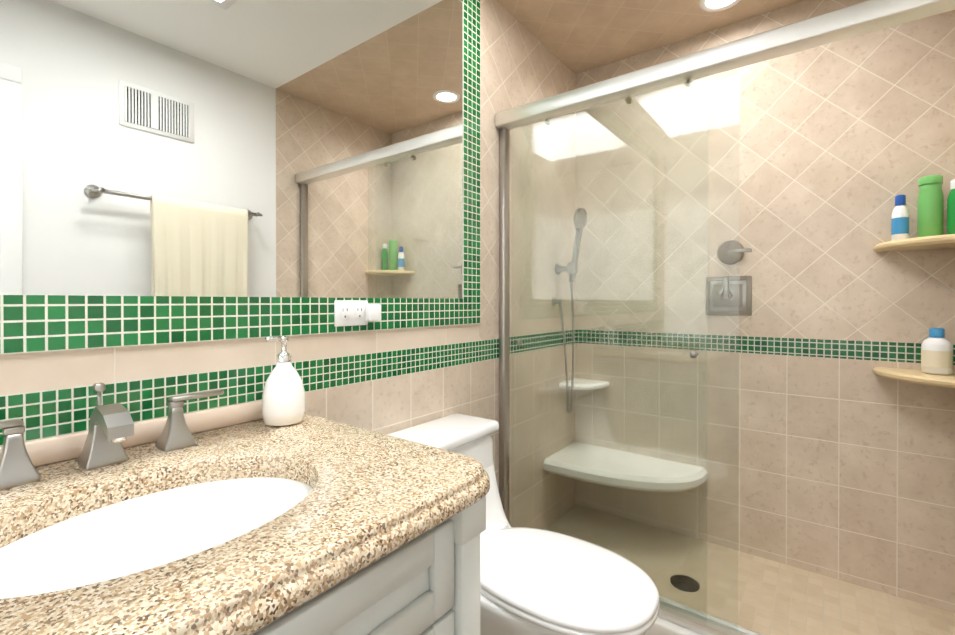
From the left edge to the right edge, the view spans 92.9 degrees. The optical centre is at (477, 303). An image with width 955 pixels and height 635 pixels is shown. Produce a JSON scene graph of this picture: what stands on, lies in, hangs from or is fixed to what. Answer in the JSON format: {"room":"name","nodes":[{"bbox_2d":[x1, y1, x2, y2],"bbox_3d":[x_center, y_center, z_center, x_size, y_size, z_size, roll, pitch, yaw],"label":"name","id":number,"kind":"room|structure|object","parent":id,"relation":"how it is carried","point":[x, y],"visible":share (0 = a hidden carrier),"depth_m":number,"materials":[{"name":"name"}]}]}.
{"room":"bathroom","nodes":[
{"label":"bathroom","id":0,"kind":"room"},
{"bbox_2d":[0,324,478,395],"bbox_3d":[-0.727,0.119,0.869,0.001,0.070,2.440,0,0,37],"label":"wall","id":1,"kind":"structure","parent":0,"point":[33,372],"depth_m":0.99,"materials":[{"name":"tile"}]},
{"bbox_2d":[0,345,574,529],"bbox_3d":[-0.454,0.695,1.235,0.001,0.915,3.350,0,0,37],"label":"wall","id":2,"kind":"structure","parent":0,"point":[389,405],"depth_m":1.90,"materials":[{"name":"tile"}]},
{"bbox_2d":[0,338,498,445],"bbox_3d":[-0.673,0.196,0.941,0.001,0.085,2.620,0,0,37],"label":"wall band","id":3,"kind":"object","parent":2,"relation":"attached to","point":[50,413],"visible":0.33,"depth_m":1.03,"materials":[{"name":"green tile"}]},
{"bbox_2d":[479,0,575,340],"bbox_3d":[0.280,-0.573,2.203,0.001,1.440,0.910,0,0,37],"label":"wall","id":4,"kind":"structure","parent":0,"point":[520,64],"depth_m":2.10,"materials":[{"name":"tile"}]},
{"bbox_2d":[509,330,571,353],"bbox_3d":[0.334,0.184,2.279,0.001,0.075,0.730,0,0,37],"label":"wall band","id":5,"kind":"object","parent":4,"relation":"attached to","point":[542,340],"depth_m":2.23,"materials":[{"name":"green tile"}]},
{"bbox_2d":[552,208,586,412],"bbox_3d":[0.480,0.037,2.346,0.150,1.051,0.118,0,0,37],"label":"shower","id":6,"kind":"object","parent":4,"relation":"attached to","point":[577,224],"depth_m":2.32,"materials":[{"name":"silver metal"}]},
{"bbox_2d":[509,344,570,355],"bbox_3d":[0.334,0.227,2.280,0.001,0.010,0.730,0,0,37],"label":"tile trim","id":7,"kind":"structure","parent":0,"point":[518,353],"depth_m":2.20,"materials":[{"name":"tile"}]},
{"bbox_2d":[496,0,803,73],"bbox_3d":[0.884,-1.291,1.735,1.525,0.001,0.926,0,0,37],"label":"ceiling","id":8,"kind":"structure","parent":0,"point":[577,36],"depth_m":2.08,"materials":[{"name":"brown paint"}]},
{"bbox_2d":[699,0,740,11],"bbox_3d":[1.030,-1.288,1.917,0.174,0.006,0.174,0,0,37],"label":"recessed light","id":9,"kind":"object","parent":8,"relation":"in","point":[712,5],"visible":1,"depth_m":1.96,"materials":[{"name":"white plastic"}]},
{"bbox_2d":[544,504,954,634],"bbox_3d":[0.916,1.137,1.790,1.525,0.001,0.820,0,0,37],"label":"floor","id":10,"kind":"structure","parent":0,"point":[775,598],"depth_m":1.78,"materials":[{"name":"tile"}]},
{"bbox_2d":[645,617,701,634],"bbox_3d":[0.712,1.108,1.518,1.523,0.085,0.140,0,0,37],"label":"sill","id":11,"kind":"structure","parent":10,"relation":"on","point":[660,626],"depth_m":1.50,"materials":[{"name":"white stone"}]},
{"bbox_2d":[495,0,954,634],"bbox_3d":[0.708,0.129,1.508,1.521,1.872,0.092,0,0,37],"label":"shower door","id":12,"kind":"structure","parent":11,"relation":"on","point":[869,16],"depth_m":1.61,"materials":[{"name":"clear glass"}]},
{"bbox_2d":[670,575,699,591],"bbox_3d":[0.842,1.135,1.846,0.110,0.004,0.110,0,0,37],"label":"shower drain","id":13,"kind":"object","parent":10,"relation":"on","point":[683,583],"depth_m":1.84,"materials":[{"name":"grey metal"}]},
{"bbox_2d":[575,0,954,612],"bbox_3d":[1.163,-0.073,2.111,1.525,2.440,0.001,0,0,37],"label":"wall","id":14,"kind":"structure","parent":0,"point":[844,143],"depth_m":1.95,"materials":[{"name":"tile"}]},
{"bbox_2d":[559,378,609,389],"bbox_3d":[0.573,0.436,2.432,0.200,0.030,0.200,0,0,37],"label":"soap shelf","id":15,"kind":"object","parent":14,"relation":"attached to","point":[579,383],"depth_m":2.40,"materials":[{"name":"white stone"}]},
{"bbox_2d":[544,442,707,491],"bbox_3d":[0.714,0.814,2.221,0.680,0.065,0.370,0,0,37],"label":"shower seat","id":16,"kind":"object","parent":14,"relation":"attached to","point":[585,470],"depth_m":2.17,"materials":[{"name":"white stone"}]},
{"bbox_2d":[705,240,751,315],"bbox_3d":[1.149,-0.117,2.074,0.183,0.336,0.074,0,0,37],"label":"shower valve","id":17,"kind":"object","parent":14,"relation":"attached to","point":[743,292],"visible":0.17,"depth_m":2.04,"materials":[{"name":"silver metal"}]},
{"bbox_2d":[575,330,954,364],"bbox_3d":[1.163,0.185,2.113,1.525,0.075,0.001,0,0,37],"label":"wall band","id":18,"kind":"object","parent":14,"relation":"attached to","point":[883,351],"depth_m":1.99,"materials":[{"name":"green tile"}]},
{"bbox_2d":[873,367,954,387],"bbox_3d":[1.596,0.264,1.630,0.250,0.028,0.250,0,0,37],"label":"corner shelf","id":19,"kind":"object","parent":14,"relation":"attached to","point":[913,376],"visible":1,"depth_m":1.61,"materials":[{"name":"beige stone"}]},
{"bbox_2d":[921,328,952,374],"bbox_3d":[1.644,0.168,1.626,0.082,0.164,0.082,0,0,37],"label":"bottle","id":20,"kind":"object","parent":19,"relation":"on","point":[936,352],"visible":1,"depth_m":1.60,"materials":[{"name":"white plastic"}]},
{"bbox_2d":[873,234,954,251],"bbox_3d":[1.596,-0.219,1.627,0.250,0.028,0.250,0,0,37],"label":"corner shelf","id":21,"kind":"object","parent":14,"relation":"attached to","point":[935,242],"visible":1,"depth_m":1.61,"materials":[{"name":"beige stone"}]},
{"bbox_2d":[891,195,908,240],"bbox_3d":[1.586,-0.321,1.704,0.050,0.174,0.050,0,0,37],"label":"bottle","id":22,"kind":"object","parent":21,"relation":"on","point":[900,223],"visible":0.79,"depth_m":1.69,"materials":[{"name":"white plastic"}]},
{"bbox_2d":[917,175,943,236],"bbox_3d":[1.647,-0.348,1.652,0.068,0.229,0.068,0,0,37],"label":"bottle","id":23,"kind":"object","parent":21,"relation":"on","point":[930,210],"visible":0.79,"depth_m":1.63,"materials":[{"name":"green plastic"}]},
{"bbox_2d":[947,179,954,233],"bbox_3d":[1.682,-0.335,1.594,0.048,0.204,0.048,0,0,37],"label":"bottle","id":24,"kind":"object","parent":21,"relation":"on","point":[951,213],"visible":0.81,"depth_m":1.59,"materials":[{"name":"green plastic"}]},
{"label":"floor","id":25,"kind":"structure","parent":0,"visible":0},
{"bbox_2d":[268,503,485,634],"bbox_3d":[-0.618,0.741,0.490,0.631,0.830,1.274,0,0,37],"label":"bathroom vanity","id":26,"kind":"object","parent":25,"relation":"on","point":[432,587],"depth_m":0.70,"materials":[{"name":"white wood"}]},
{"bbox_2d":[0,414,489,634],"bbox_3d":[-0.608,0.306,0.479,0.658,0.040,1.338,0,0,37],"label":"countertop","id":27,"kind":"structure","parent":26,"relation":"on","point":[386,494],"depth_m":0.62,"materials":[{"name":"beige stone"}]},
{"bbox_2d":[0,389,223,486],"bbox_3d":[-0.644,0.231,0.796,0.130,0.108,0.405,0,0,37],"label":"faucet","id":28,"kind":"object","parent":27,"relation":"on","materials":[{"name":"silver metal"}]},
{"bbox_2d":[0,459,327,618],"bbox_3d":[-0.445,0.397,0.646,0.364,0.167,0.466,0,0,37],"label":"sink","id":29,"kind":"object","parent":27,"relation":"in","point":[44,558],"depth_m":0.66,"materials":[{"name":"white ceramic"}]},
{"bbox_2d":[262,336,305,425],"bbox_3d":[-0.461,0.179,1.082,0.096,0.206,0.096,0,0,37],"label":"soap dispenser","id":30,"kind":"object","parent":27,"relation":"on","point":[283,399],"visible":1,"depth_m":1.05,"materials":[{"name":"white ceramic"}]},
{"bbox_2d":[387,413,658,634],"bbox_3d":[0.108,0.782,1.320,0.793,0.740,0.424,0,0,37],"label":"toilet","id":31,"kind":"object","parent":25,"relation":"on","point":[534,581],"visible":0.54,"depth_m":1.19,"materials":[{"name":"white ceramic"}]},
{"label":"wall","id":32,"kind":"structure","parent":0,"visible":0},
{"bbox_2d":[0,0,479,354],"bbox_3d":[-0.652,-0.590,0.958,0.006,1.348,2.200,0,0,37],"label":"mirror","id":33,"kind":"object","parent":32,"relation":"attached to","point":[178,171],"visible":1,"depth_m":1.06,"materials":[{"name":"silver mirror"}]},
{"bbox_2d":[334,300,380,326],"bbox_3d":[-0.348,0.027,1.331,0.034,0.074,0.145,0,0,37],"label":"electrical outlet","id":34,"kind":"object","parent":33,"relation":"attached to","point":[354,312],"visible":0.98,"depth_m":1.33,"materials":[{"name":"white plastic"}]}
]}

